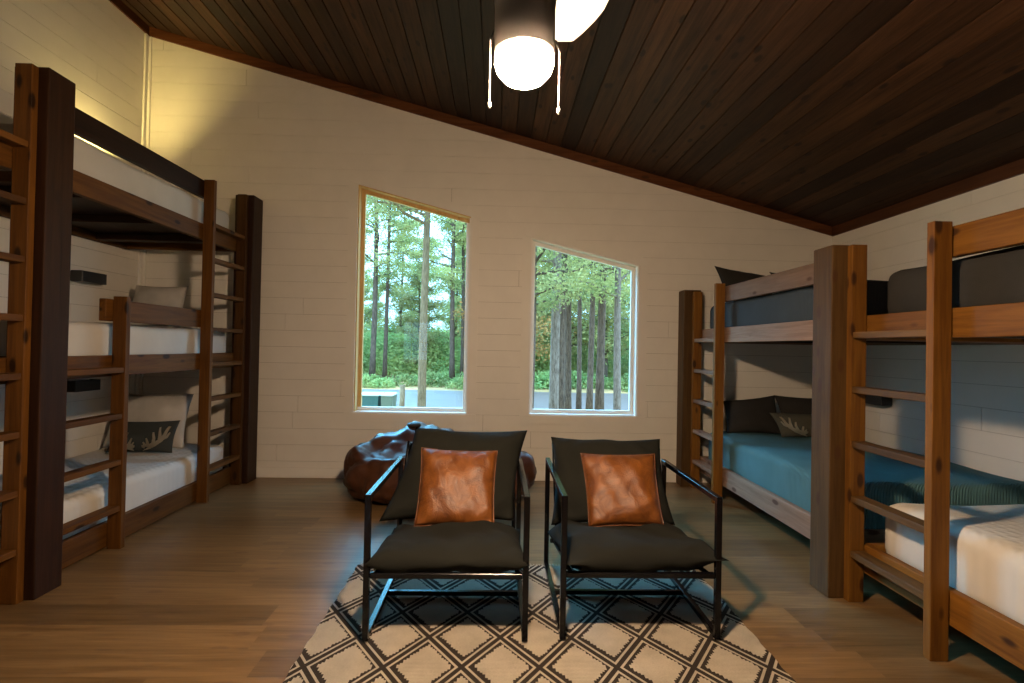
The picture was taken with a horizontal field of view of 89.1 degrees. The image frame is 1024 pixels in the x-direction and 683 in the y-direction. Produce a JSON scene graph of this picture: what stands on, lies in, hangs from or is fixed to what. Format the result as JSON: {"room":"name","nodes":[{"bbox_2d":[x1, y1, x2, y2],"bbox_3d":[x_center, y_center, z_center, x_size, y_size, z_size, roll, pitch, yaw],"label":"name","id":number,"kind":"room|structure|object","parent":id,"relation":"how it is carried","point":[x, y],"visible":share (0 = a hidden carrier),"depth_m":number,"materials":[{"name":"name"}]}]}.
{"room":"dormitory","nodes":[
{"label":"dormitory","id":0,"kind":"room"},
{"bbox_2d":[0,0,143,474],"bbox_3d":[-3.362,-0.892,0.566,0.120,4.166,8.504,1,-1,-2],"label":"wall","id":1,"kind":"structure","parent":0,"point":[92,44],"depth_m":4.16,"materials":[{"name":"beige"}]},
{"bbox_2d":[67,379,100,391],"bbox_3d":[-3.376,0.345,4.082,0.100,0.085,0.250,1,-1,-2],"label":"wall sconce","id":2,"kind":"object","parent":1,"relation":"attached to","point":[91,384],"visible":0.88,"depth_m":4.04,"materials":[{"name":"black metal"}]},
{"bbox_2d":[70,270,106,284],"bbox_3d":[-3.360,-0.506,4.127,0.100,0.085,0.250,1,-1,-2],"label":"wall sconce","id":3,"kind":"object","parent":1,"relation":"attached to","point":[82,276],"visible":1,"depth_m":4.07,"materials":[{"name":"black metal"}]},
{"bbox_2d":[109,0,148,34],"bbox_3d":[-3.252,-2.928,0.580,0.020,0.088,8.484,1,-1,-2],"label":"trim","id":4,"kind":"structure","parent":1,"relation":"attached to","point":[119,4],"depth_m":4.59,"materials":[{"name":"brown wood"}]},
{"bbox_2d":[135,33,152,394],"bbox_3d":[-3.413,-0.848,4.781,0.018,3.980,0.036,1,-1,-2],"label":"trim","id":5,"kind":"structure","parent":1,"relation":"attached to","point":[146,36],"depth_m":4.78,"materials":[{"name":"white paint"}]},
{"bbox_2d":[143,37,832,472],"bbox_3d":[-0.172,-0.797,4.970,6.749,4.197,0.120,1,-1,-2],"label":"wall","id":6,"kind":"structure","parent":0,"point":[294,145],"depth_m":4.89,"materials":[{"name":"beige"}]},
{"bbox_2d":[344,173,479,422],"bbox_3d":[-0.932,-0.405,4.939,1.222,2.322,0.141,1,-1,-2],"label":"window","id":7,"kind":"structure","parent":6,"relation":"in","point":[354,411],"depth_m":4.88,"materials":[{"name":"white wood"}]},
{"bbox_2d":[256,467,710,482],"bbox_3d":[-0.210,1.254,4.880,6.469,0.092,0.014,1,-1,-2],"label":"baseboard","id":8,"kind":"structure","parent":6,"relation":"attached to","point":[273,472],"depth_m":4.83,"materials":[{"name":"white paint"}]},
{"bbox_2d":[149,26,831,235],"bbox_3d":[-0.148,-1.969,4.913,6.509,1.790,0.020,1,-1,-2],"label":"trim","id":9,"kind":"structure","parent":6,"relation":"attached to","point":[153,32],"depth_m":4.90,"materials":[{"name":"brown wood"}]},
{"bbox_2d":[519,226,647,425],"bbox_3d":[0.680,-0.144,4.982,1.191,1.861,0.141,1,-1,-2],"label":"window","id":10,"kind":"structure","parent":6,"relation":"in","point":[638,266],"depth_m":4.92,"materials":[{"name":"white paint"}]},
{"bbox_2d":[0,477,1023,682],"bbox_3d":[-0.091,1.316,0.636,6.749,0.120,8.744,1,-1,-2],"label":"floor","id":11,"kind":"structure","parent":0,"point":[234,586],"depth_m":2.53,"materials":[{"name":"brown wood"}]},
{"bbox_2d":[0,63,38,604],"bbox_3d":[-2.772,-0.066,1.417,1.104,2.556,2.108,1,-1,-2],"label":"bunk bed","id":12,"kind":"object","parent":11,"relation":"on","point":[18,149],"visible":1,"depth_m":2.45,"materials":[{"name":"brown wood"}]},
{"bbox_2d":[0,67,262,599],"bbox_3d":[-2.835,-0.043,3.616,1.104,2.556,2.290,1,-1,-2],"label":"bunk bed","id":13,"kind":"object","parent":11,"relation":"on","point":[69,201],"visible":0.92,"depth_m":3.11,"materials":[{"name":"brown wood"}]},
{"bbox_2d":[0,443,222,540],"bbox_3d":[-2.921,0.998,3.598,0.892,0.275,1.860,1,-1,-2],"label":"mattress","id":14,"kind":"object","parent":13,"relation":"on","point":[150,476],"visible":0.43,"depth_m":3.58,"materials":[{"name":"white fabric"}]},
{"bbox_2d":[105,420,179,452],"bbox_3d":[-2.907,0.747,4.107,0.510,0.245,0.134,1,-1,-2],"label":"lumbar pillow","id":15,"kind":"object","parent":14,"relation":"on","point":[141,436],"visible":0.73,"depth_m":4.07,"materials":[{"name":"grey fabric"}]},
{"bbox_2d":[102,394,193,447],"bbox_3d":[-3.032,0.660,4.340,0.670,0.440,0.202,1,-1,-2],"label":"pillow","id":16,"kind":"object","parent":14,"relation":"on","point":[141,408],"visible":0.49,"depth_m":4.31,"materials":[{"name":"white fabric"}]},
{"bbox_2d":[0,321,225,355],"bbox_3d":[-2.901,-0.006,3.609,0.891,0.246,1.860,1,-1,-2],"label":"mattress","id":17,"kind":"object","parent":13,"relation":"on","point":[84,338],"visible":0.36,"depth_m":3.41,"materials":[{"name":"white fabric"}]},
{"bbox_2d":[130,285,188,327],"bbox_3d":[-3.016,-0.302,4.431,0.470,0.365,0.203,1,-1,-2],"label":"pillow","id":18,"kind":"object","parent":17,"relation":"on","point":[165,296],"visible":0.56,"depth_m":4.40,"materials":[{"name":"white fabric"}]},
{"bbox_2d":[0,123,228,228],"bbox_3d":[-2.882,-1.028,3.620,0.892,0.261,1.860,1,-1,-2],"label":"mattress","id":19,"kind":"object","parent":13,"relation":"on","point":[89,160],"visible":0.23,"depth_m":3.35,"materials":[{"name":"white fabric"}]},
{"bbox_2d":[343,421,536,503],"bbox_3d":[-0.593,0.992,4.381,1.608,0.589,0.947,1,-1,-2],"label":"bean bag","id":20,"kind":"object","parent":11,"relation":"on","point":[365,463],"visible":0.42,"depth_m":4.12,"materials":[{"name":"brown leather"}]},
{"bbox_2d":[283,563,796,682],"bbox_3d":[0.114,1.270,1.993,1.929,0.007,2.025,1,-1,-2],"label":"area rug","id":21,"kind":"object","parent":11,"relation":"on","point":[609,638],"visible":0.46,"depth_m":2.23,"materials":[{"name":"beige carpet"}]},
{"bbox_2d":[362,427,529,641],"bbox_3d":[-0.301,0.878,2.589,0.792,0.772,0.887,1,-1,-2],"label":"lounge chair","id":22,"kind":"object","parent":21,"relation":"on","point":[482,549],"visible":0.7,"depth_m":2.40,"materials":[{"name":"black fabric"}]},
{"bbox_2d":[364,520,529,572],"bbox_3d":[-0.279,0.971,2.475,0.690,0.197,0.615,1,-1,-2],"label":"seat cushion","id":23,"kind":"object","parent":22,"relation":"on","point":[482,546],"depth_m":2.23,"materials":[{"name":"grey fabric"}]},
{"bbox_2d":[379,427,526,520],"bbox_3d":[-0.297,0.715,2.852,0.775,0.439,0.350,1,-1,-2],"label":"cushion","id":24,"kind":"object","parent":22,"relation":"on","point":[402,505],"depth_m":2.85,"materials":[{"name":"grey fabric"}]},
{"bbox_2d":[414,447,497,525],"bbox_3d":[-0.291,0.759,2.716,0.426,0.356,0.296,1,-1,-2],"label":"throw pillow","id":25,"kind":"object","parent":22,"relation":"on","point":[455,486],"visible":0.93,"depth_m":2.65,"materials":[{"name":"leather"}]},
{"bbox_2d":[544,437,728,639],"bbox_3d":[0.549,0.917,2.628,0.747,0.730,0.853,1,-1,-2],"label":"lounge chair","id":26,"kind":"object","parent":21,"relation":"on","point":[657,551],"visible":0.76,"depth_m":2.38,"materials":[{"name":"black fabric"}]},
{"bbox_2d":[551,437,674,524],"bbox_3d":[0.532,0.761,2.871,0.655,0.413,0.322,1,-1,-2],"label":"cushion","id":27,"kind":"object","parent":26,"relation":"on","point":[566,456],"depth_m":2.87,"materials":[{"name":"grey fabric"}]},
{"bbox_2d":[580,453,663,526],"bbox_3d":[0.579,0.778,2.746,0.418,0.332,0.276,1,-1,-2],"label":"throw pillow","id":28,"kind":"object","parent":26,"relation":"on","point":[622,490],"visible":0.98,"depth_m":2.67,"materials":[{"name":"leather"}]},
{"bbox_2d":[547,520,728,571],"bbox_3d":[0.560,0.989,2.514,0.730,0.204,0.625,1,-1,-2],"label":"seat cushion","id":29,"kind":"object","parent":26,"relation":"on","point":[652,547],"depth_m":2.27,"materials":[{"name":"grey fabric"}]},
{"bbox_2d":[676,245,1023,597],"bbox_3d":[2.336,0.432,3.816,1.477,1.810,2.265,1,-1,-2],"label":"bunk bed","id":30,"kind":"object","parent":11,"relation":"on","point":[827,331],"visible":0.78,"depth_m":3.17,"materials":[{"name":"brown wood"}]},
{"bbox_2d":[710,280,888,328],"bbox_3d":[2.429,-0.208,3.838,1.229,0.271,1.870,1,-1,-2],"label":"mattress","id":31,"kind":"object","parent":30,"relation":"on","point":[794,305],"visible":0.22,"depth_m":3.52,"materials":[{"name":"fabric"}]},
{"bbox_2d":[715,266,772,296],"bbox_3d":[2.096,-0.506,4.625,0.570,0.335,0.180,1,-1,-2],"label":"pillow","id":32,"kind":"object","parent":31,"relation":"on","point":[727,276],"visible":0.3,"depth_m":4.60,"materials":[{"name":"grey fabric"}]},
{"bbox_2d":[708,431,1023,528],"bbox_3d":[2.407,0.955,3.825,1.229,0.306,1.870,1,-1,-2],"label":"blanket","id":33,"kind":"object","parent":30,"relation":"on","point":[780,465],"visible":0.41,"depth_m":3.31,"materials":[{"name":"blue fabric"}]},
{"bbox_2d":[724,395,780,433],"bbox_3d":[2.142,0.648,4.652,0.510,0.330,0.210,1,-1,-2],"label":"pillow","id":34,"kind":"object","parent":33,"relation":"on","point":[748,415],"visible":0.98,"depth_m":4.59,"materials":[{"name":"grey fabric"}]},
{"bbox_2d":[769,412,811,436],"bbox_3d":[2.514,0.719,4.469,0.580,0.200,0.128,1,-1,-5],"label":"lumbar pillow","id":35,"kind":"object","parent":33,"relation":"on","point":[790,425],"visible":0.53,"depth_m":4.43,"materials":[{"name":"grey fabric"}]},
{"bbox_2d":[775,395,811,413],"bbox_3d":[2.667,0.659,4.669,0.560,0.330,0.212,1,-1,-2],"label":"pillow","id":36,"kind":"object","parent":33,"relation":"on","point":[788,405],"visible":0.3,"depth_m":4.65,"materials":[{"name":"grey fabric"}]},
{"bbox_2d":[844,208,1023,670],"bbox_3d":[2.398,0.409,1.634,1.477,1.810,2.098,1,-1,-2],"label":"bunk bed","id":37,"kind":"object","parent":11,"relation":"on","point":[940,324],"visible":0.96,"depth_m":2.14,"materials":[{"name":"brown wood"}]},
{"bbox_2d":[885,503,1023,624],"bbox_3d":[2.468,0.932,1.704,1.229,0.306,1.825,1,-1,-2],"label":"mattress","id":38,"kind":"object","parent":37,"relation":"on","point":[986,543],"visible":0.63,"depth_m":2.12,"materials":[{"name":"white fabric"}]},
{"bbox_2d":[887,245,1023,313],"bbox_3d":[2.490,-0.229,1.716,1.230,0.268,1.825,1,-1,-2],"label":"mattress","id":39,"kind":"object","parent":37,"relation":"on","point":[994,277],"visible":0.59,"depth_m":2.10,"materials":[{"name":"grey fabric"}]},
{"bbox_2d":[121,0,1023,226],"bbox_3d":[-0.025,-2.136,0.674,6.749,1.929,8.744,1,-1,-2],"label":"ceiling","id":40,"kind":"structure","parent":0,"point":[831,113],"depth_m":3.50,"materials":[{"name":"brown wood"}]},
{"bbox_2d":[487,0,607,114],"bbox_3d":[-0.027,-1.305,1.369,0.776,1.424,0.799,1,-1,-2],"label":"ceiling fan","id":41,"kind":"object","parent":40,"relation":"hanging from","point":[526,33],"visible":1,"depth_m":1.29,"materials":[{"name":"brown metal"}]},
{"bbox_2d":[833,174,1023,480],"bbox_3d":[3.246,0.091,0.744,0.120,2.460,8.504,1,-1,-2],"label":"wall","id":42,"kind":"structure","parent":0,"point":[987,434],"depth_m":3.63,"materials":[{"name":"beige"}]},
{"bbox_2d":[866,395,892,405],"bbox_3d":[3.027,0.479,4.323,0.100,0.085,0.250,1,-1,-2],"label":"wall sconce","id":43,"kind":"object","parent":42,"relation":"attached to","point":[870,399],"visible":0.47,"depth_m":4.23,"materials":[{"name":"black metal"}]},
{"bbox_2d":[832,158,1023,235],"bbox_3d":[3.199,-1.100,0.745,0.020,0.089,8.484,1,-1,-2],"label":"trim","id":44,"kind":"structure","parent":42,"relation":"attached to","point":[1015,168],"depth_m":3.78,"materials":[{"name":"brown wood"}]},
{"label":"outside","id":45,"kind":"structure","parent":0,"visible":0},
{"bbox_2d":[362,389,628,409],"bbox_3d":[-0.533,2.024,17.471,180.000,0.019,8.000,1,-1,-2],"label":"road","id":46,"kind":"structure","parent":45,"point":[434,398],"depth_m":18.23,"materials":[{"name":"grey asphalt"}]},
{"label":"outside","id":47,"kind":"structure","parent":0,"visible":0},
{"bbox_2d":[362,369,628,393],"bbox_3d":[-0.892,2.316,29.964,180.000,0.300,180.000,1,-1,-2],"label":"ground","id":48,"kind":"structure","parent":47,"point":[573,390],"depth_m":22.65,"materials":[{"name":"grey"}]},
{"bbox_2d":[363,355,369,373],"bbox_3d":[-10.861,0.961,29.043,6.939,1.954,3.526,1,-1,-2],"label":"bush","id":49,"kind":"object","parent":48,"relation":"on","point":[368,359],"visible":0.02,"depth_m":28.83,"materials":[{"name":"green plant"}]},
{"bbox_2d":[364,268,372,328],"bbox_3d":[-13.463,-2.346,46.665,5.121,8.911,3.320,1,-1,-4],"label":"pine tree","id":50,"kind":"object","parent":48,"relation":"on","point":[367,271],"visible":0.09,"depth_m":46.88,"materials":[{"name":"green plant"}]},
{"bbox_2d":[362,392,383,406],"bbox_3d":[-3.290,1.560,12.095,0.508,0.720,0.594,1,-1,-2],"label":"waste bin","id":51,"kind":"object","parent":48,"relation":"on","point":[368,398],"visible":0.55,"depth_m":11.84,"materials":[{"name":"teal plastic"}]},
{"bbox_2d":[362,373,386,387],"bbox_3d":[-6.238,1.663,22.686,1.610,0.638,1.508,1,-1,-7],"label":"bush","id":52,"kind":"object","parent":48,"relation":"on","point":[366,377],"visible":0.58,"depth_m":22.41,"materials":[{"name":"green plant"}]},
{"bbox_2d":[364,277,389,329],"bbox_3d":[-10.772,-1.573,40.552,4.214,7.332,2.732,1,-1,41],"label":"pine tree","id":53,"kind":"object","parent":48,"relation":"on","point":[382,318],"visible":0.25,"depth_m":40.42,"materials":[{"name":"green plant"}]},
{"bbox_2d":[364,220,395,333],"bbox_3d":[-9.978,-3.115,32.226,5.808,10.261,5.003,2,-1,-39],"label":"pine tree","id":54,"kind":"object","parent":48,"relation":"on","point":[368,281],"visible":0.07,"depth_m":32.69,"materials":[{"name":"green plant"}]},
{"bbox_2d":[368,376,394,387],"bbox_3d":[-5.561,1.731,22.489,1.115,0.524,1.309,1,-1,33],"label":"bush","id":55,"kind":"object","parent":48,"relation":"on","point":[385,380],"visible":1,"depth_m":22.27,"materials":[{"name":"green plant"}]},
{"bbox_2d":[380,392,397,406],"bbox_3d":[-2.868,1.568,12.107,0.281,0.720,0.594,1,-1,-2],"label":"waste bin","id":56,"kind":"object","parent":48,"relation":"on","point":[388,399],"visible":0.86,"depth_m":11.85,"materials":[{"name":"grey plastic"}]},
{"bbox_2d":[366,201,423,377],"bbox_3d":[-5.555,-7.210,25.405,5.296,18.469,4.580,1,-1,38],"label":"pine tree","id":57,"kind":"object","parent":48,"relation":"on","point":[402,231],"visible":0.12,"depth_m":24.83,"materials":[{"name":"green plant"}]},
{"bbox_2d":[399,385,404,406],"bbox_3d":[-2.212,1.398,10.427,0.120,1.051,0.105,1,-1,-2],"label":"wooden post","id":58,"kind":"object","parent":48,"relation":"on","point":[402,387],"visible":0.34,"depth_m":10.39,"materials":[{"name":"beige wood"}]},
{"bbox_2d":[363,206,442,352],"bbox_3d":[-7.522,-3.632,35.250,6.294,11.458,5.483,1,-1,41],"label":"pine tree","id":59,"kind":"object","parent":48,"relation":"on","point":[400,285],"visible":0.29,"depth_m":34.64,"materials":[{"name":"green plant"}]},
{"bbox_2d":[389,373,417,386],"bbox_3d":[-4.954,1.708,23.613,1.558,0.617,1.460,1,-1,-18],"label":"bush","id":60,"kind":"object","parent":48,"relation":"on","point":[402,377],"visible":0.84,"depth_m":23.38,"materials":[{"name":"green plant"}]},
{"bbox_2d":[365,195,442,384],"bbox_3d":[-6.271,-7.056,23.534,6.176,18.096,6.101,2,-1,-44],"label":"pine tree","id":61,"kind":"object","parent":48,"relation":"on","point":[372,366],"visible":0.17,"depth_m":23.78,"materials":[{"name":"green plant"}]},
{"bbox_2d":[393,282,418,321],"bbox_3d":[-9.635,-1.806,49.180,4.618,8.035,2.993,1,-1,6],"label":"pine tree","id":62,"kind":"object","parent":48,"relation":"on","point":[403,282],"visible":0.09,"depth_m":48.76,"materials":[{"name":"green plant"}]},
{"bbox_2d":[366,195,453,406],"bbox_3d":[-1.496,-2.742,8.075,4.103,9.307,4.891,1,-1,-10],"label":"pine tree","id":63,"kind":"object","parent":48,"relation":"on","point":[422,360],"visible":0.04,"depth_m":8.13,"materials":[{"name":"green plant"}]},
{"bbox_2d":[363,329,456,375],"bbox_3d":[-7.613,0.650,30.430,9.414,2.696,4.669,1,-1,-6],"label":"thicket","id":64,"kind":"object","parent":48,"relation":"on","point":[379,345],"visible":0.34,"depth_m":29.41,"materials":[{"name":"green plant"}]},
{"bbox_2d":[364,325,457,369],"bbox_3d":[-7.604,0.419,35.928,11.661,3.285,5.925,1,-1,-2],"label":"thicket","id":65,"kind":"object","parent":48,"relation":"on","point":[391,329],"visible":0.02,"depth_m":35.28,"materials":[{"name":"green plant"}]},
{"bbox_2d":[367,334,460,375],"bbox_3d":[-3.977,0.807,30.319,9.027,2.543,4.587,1,-1,-2],"label":"thicket","id":66,"kind":"object","parent":48,"relation":"on","point":[441,352],"visible":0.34,"depth_m":29.14,"materials":[{"name":"green plant"}]},
{"bbox_2d":[389,237,460,366],"bbox_3d":[-4.831,-1.991,29.463,3.974,8.152,4.614,2,-1,-33],"label":"pine tree","id":67,"kind":"object","parent":48,"relation":"on","point":[409,320],"visible":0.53,"depth_m":29.37,"materials":[{"name":"green plant"}]},
{"bbox_2d":[403,236,449,330],"bbox_3d":[-7.053,-2.960,40.255,4.902,10.245,5.628,1,-1,34],"label":"pine tree","id":68,"kind":"object","parent":48,"relation":"on","point":[441,290],"visible":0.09,"depth_m":40.35,"materials":[{"name":"green plant"}]},
{"bbox_2d":[413,370,448,387],"bbox_3d":[-3.664,1.662,23.865,1.810,0.765,1.932,1,-1,18],"label":"bush","id":69,"kind":"object","parent":48,"relation":"on","point":[439,378],"visible":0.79,"depth_m":23.56,"materials":[{"name":"green plant"}]},
{"bbox_2d":[397,214,465,380],"bbox_3d":[-2.887,-6.411,24.803,5.720,16.965,5.790,1,-1,8],"label":"pine tree","id":70,"kind":"object","parent":48,"relation":"on","point":[455,262],"visible":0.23,"depth_m":24.34,"materials":[{"name":"green plant"}]},
{"bbox_2d":[432,370,459,385],"bbox_3d":[-3.026,1.695,24.719,1.583,0.743,1.859,1,-1,13],"label":"bush","id":71,"kind":"object","parent":48,"relation":"on","point":[446,374],"visible":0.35,"depth_m":24.51,"materials":[{"name":"green plant"}]},
{"bbox_2d":[427,221,466,360],"bbox_3d":[-2.924,-3.442,34.150,6.356,11.231,5.476,1,-1,25],"label":"pine tree","id":72,"kind":"object","parent":48,"relation":"on","point":[446,320],"visible":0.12,"depth_m":33.38,"materials":[{"name":"green plant"}]},
{"bbox_2d":[433,259,465,330],"bbox_3d":[-5.323,-2.828,48.763,4.898,10.236,5.623,1,-1,16],"label":"pine tree","id":73,"kind":"object","parent":48,"relation":"on","point":[443,328],"visible":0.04,"depth_m":48.37,"materials":[{"name":"green plant"}]},
{"bbox_2d":[433,220,466,376],"bbox_3d":[-2.264,-7.151,24.947,5.296,18.469,4.580,1,-1,0],"label":"pine tree","id":74,"kind":"object","parent":48,"relation":"on","point":[459,236],"visible":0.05,"depth_m":25.36,"materials":[{"name":"green plant"}]},
{"bbox_2d":[443,267,461,337],"bbox_3d":[-3.250,-2.485,39.502,4.594,9.423,5.333,1,-1,27],"label":"pine tree","id":75,"kind":"object","parent":48,"relation":"on","point":[456,267],"visible":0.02,"depth_m":39.58,"materials":[{"name":"green plant"}]},
{"bbox_2d":[445,376,462,389],"bbox_3d":[-2.300,1.776,22.671,1.333,0.563,1.423,1,-1,11],"label":"bush","id":76,"kind":"object","parent":48,"relation":"on","point":[458,381],"visible":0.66,"depth_m":22.46,"materials":[{"name":"green plant"}]},
{"bbox_2d":[454,371,463,388],"bbox_3d":[-1.688,1.603,23.286,2.017,0.947,2.369,1,-1,-9],"label":"bush","id":77,"kind":"object","parent":48,"relation":"on","point":[457,385],"visible":0.09,"depth_m":22.85,"materials":[{"name":"green plant"}]},
{"bbox_2d":[430,239,549,355],"bbox_3d":[-1.319,-4.132,28.228,6.890,12.542,6.002,1,-1,36],"label":"pine tree","id":78,"kind":"object","parent":48,"relation":"on","point":[458,252],"visible":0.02,"depth_m":27.97,"materials":[{"name":"green plant"}]},
{"bbox_2d":[432,340,576,374],"bbox_3d":[-0.253,0.866,29.066,8.810,2.523,4.369,1,-1,-6],"label":"thicket","id":79,"kind":"object","parent":48,"relation":"on","point":[457,356],"visible":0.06,"depth_m":28.39,"materials":[{"name":"green plant"}]},
{"bbox_2d":[446,248,575,360],"bbox_3d":[-0.191,-3.201,23.447,5.081,10.619,5.834,1,-1,-24],"label":"pine tree","id":80,"kind":"object","parent":48,"relation":"on","point":[540,328],"visible":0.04,"depth_m":22.87,"materials":[{"name":"green plant"}]},
{"bbox_2d":[438,218,622,408],"bbox_3d":[0.322,-2.579,7.854,3.088,9.048,3.051,2,-1,-44],"label":"pine tree","id":81,"kind":"object","parent":48,"relation":"on","point":[557,286],"visible":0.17,"depth_m":7.95,"materials":[{"name":"green plant"}]},
{"bbox_2d":[534,376,547,388],"bbox_3d":[0.964,1.785,23.807,1.744,0.697,1.484,0,-1,44],"label":"bush","id":82,"kind":"object","parent":48,"relation":"on","point":[542,383],"visible":0.19,"depth_m":23.40,"materials":[{"name":"green plant"}]},
{"bbox_2d":[534,370,549,389],"bbox_3d":[1.589,1.698,23.768,2.260,0.895,2.118,1,-1,-9],"label":"bush","id":83,"kind":"object","parent":48,"relation":"on","point":[545,377],"visible":0.48,"depth_m":23.25,"materials":[{"name":"green plant"}]},
{"bbox_2d":[536,264,551,345],"bbox_3d":[0.886,-3.936,29.046,5.864,12.254,6.732,1,-1,5],"label":"pine tree","id":84,"kind":"object","parent":48,"relation":"on","point":[545,318],"visible":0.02,"depth_m":28.63,"materials":[{"name":"green plant"}]},
{"bbox_2d":[543,379,576,389],"bbox_3d":[2.272,1.790,23.899,1.575,0.740,1.850,2,-1,-44],"label":"bush","id":85,"kind":"object","parent":48,"relation":"on","point":[572,384],"visible":0.12,"depth_m":23.71,"materials":[{"name":"green plant"}]},
{"bbox_2d":[559,253,567,408],"bbox_3d":[0.964,-5.102,9.826,4.060,14.160,3.512,1,-1,-2],"label":"pine tree","id":86,"kind":"object","parent":48,"relation":"on","point":[563,314],"visible":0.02,"depth_m":9.27,"materials":[{"name":"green plant"}]},
{"bbox_2d":[537,247,595,408],"bbox_3d":[1.051,-3.971,8.578,4.004,11.875,4.053,1,-1,-29],"label":"pine tree","id":87,"kind":"object","parent":48,"relation":"on","point":[555,316],"visible":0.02,"depth_m":8.59,"materials":[{"name":"grey plant"}]},
{"bbox_2d":[537,248,596,408],"bbox_3d":[1.114,-3.375,11.254,3.623,10.744,3.667,1,-1,2],"label":"pine tree","id":88,"kind":"object","parent":48,"relation":"on","point":[568,401],"visible":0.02,"depth_m":10.95,"materials":[{"name":"green plant"}]},
{"bbox_2d":[536,267,599,346],"bbox_3d":[3.140,-3.083,30.521,5.861,10.669,5.105,1,-1,32],"label":"pine tree","id":89,"kind":"object","parent":48,"relation":"on","point":[543,267],"visible":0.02,"depth_m":30.07,"materials":[{"name":"green plant"}]},
{"bbox_2d":[576,258,581,409],"bbox_3d":[1.728,-4.120,13.752,3.530,12.313,3.054,1,-1,29],"label":"pine tree","id":90,"kind":"object","parent":48,"relation":"on","point":[579,311],"visible":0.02,"depth_m":13.99,"materials":[{"name":"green plant"}]},
{"bbox_2d":[535,337,628,379],"bbox_3d":[3.218,0.945,29.713,8.990,2.532,4.568,1,-1,-2],"label":"thicket","id":91,"kind":"object","parent":48,"relation":"on","point":[585,352],"visible":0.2,"depth_m":28.67,"materials":[{"name":"green plant"}]},
{"bbox_2d":[536,249,629,359],"bbox_3d":[2.941,-4.033,25.348,5.955,12.445,6.837,2,-1,-38],"label":"pine tree","id":92,"kind":"object","parent":48,"relation":"on","point":[587,310],"visible":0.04,"depth_m":24.90,"materials":[{"name":"green plant"}]},
{"bbox_2d":[571,370,595,388],"bbox_3d":[2.846,1.737,24.707,2.097,0.886,2.239,1,-1,-30],"label":"bush","id":93,"kind":"object","parent":48,"relation":"on","point":[574,373],"visible":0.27,"depth_m":24.30,"materials":[{"name":"green plant"}]},
{"bbox_2d":[537,252,630,409],"bbox_3d":[2.123,-3.087,9.887,3.474,10.179,3.432,1,-1,-26],"label":"pine tree","id":94,"kind":"object","parent":48,"relation":"on","point":[616,288],"visible":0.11,"depth_m":9.60,"materials":[{"name":"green plant"}]},
{"bbox_2d":[572,371,605,388],"bbox_3d":[3.479,1.771,24.565,2.099,0.839,1.787,1,-1,-30],"label":"bush","id":95,"kind":"object","parent":48,"relation":"on","point":[584,374],"visible":0.34,"depth_m":24.25,"materials":[{"name":"green plant"}]},
{"bbox_2d":[575,266,622,342],"bbox_3d":[6.016,-2.237,34.816,5.278,9.183,3.421,2,-1,-45],"label":"pine tree","id":96,"kind":"object","parent":48,"relation":"on","point":[597,266],"visible":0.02,"depth_m":35.00,"materials":[{"name":"green plant"}]},
{"bbox_2d":[594,263,606,409],"bbox_3d":[2.352,-5.986,10.911,3.970,16.006,4.590,1,-1,-30],"label":"pine tree","id":97,"kind":"object","parent":48,"relation":"on","point":[600,361],"visible":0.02,"depth_m":10.52,"materials":[{"name":"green plant"}]},
{"bbox_2d":[572,344,628,376],"bbox_3d":[7.030,1.198,30.653,7.636,2.187,3.787,1,-1,-6],"label":"thicket","id":98,"kind":"object","parent":48,"relation":"on","point":[627,344],"visible":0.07,"depth_m":29.92,"materials":[{"name":"green plant"}]},
{"bbox_2d":[571,259,630,377],"bbox_3d":[4.773,-3.252,24.781,6.010,10.941,5.235,1,-1,38],"label":"pine tree","id":99,"kind":"object","parent":48,"relation":"on","point":[607,342],"visible":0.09,"depth_m":24.54,"materials":[{"name":"green plant"}]},
{"bbox_2d":[572,257,630,409],"bbox_3d":[2.083,-3.621,12.869,3.813,11.310,3.860,1,-1,33],"label":"pine tree","id":100,"kind":"object","parent":48,"relation":"on","point":[589,393],"visible":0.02,"depth_m":13.03,"materials":[{"name":"green plant"}]},
{"bbox_2d":[604,376,627,389],"bbox_3d":[4.814,1.885,24.451,1.405,0.660,1.650,1,-1,-19],"label":"bush","id":101,"kind":"object","parent":48,"relation":"on","point":[609,381],"visible":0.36,"depth_m":24.22,"materials":[{"name":"green plant"}]},
{"bbox_2d":[608,288,629,311],"bbox_3d":[7.011,-4.005,27.189,7.234,12.588,4.690,1,-1,-5],"label":"pine tree","id":102,"kind":"object","parent":48,"relation":"on","point":[626,294],"visible":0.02,"depth_m":26.96,"materials":[{"name":"green plant"}]},
{"bbox_2d":[608,271,629,341],"bbox_3d":[7.747,-1.525,38.350,4.543,7.904,2.945,1,-1,-17],"label":"pine tree","id":103,"kind":"object","parent":48,"relation":"on","point":[609,271],"visible":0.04,"depth_m":38.57,"materials":[{"name":"green plant"}]},
{"bbox_2d":[612,373,628,391],"bbox_3d":[5.523,1.778,23.425,2.223,0.880,2.082,2,-1,-35],"label":"bush","id":104,"kind":"object","parent":48,"relation":"on","point":[625,374],"visible":0.19,"depth_m":23.31,"materials":[{"name":"green plant"}]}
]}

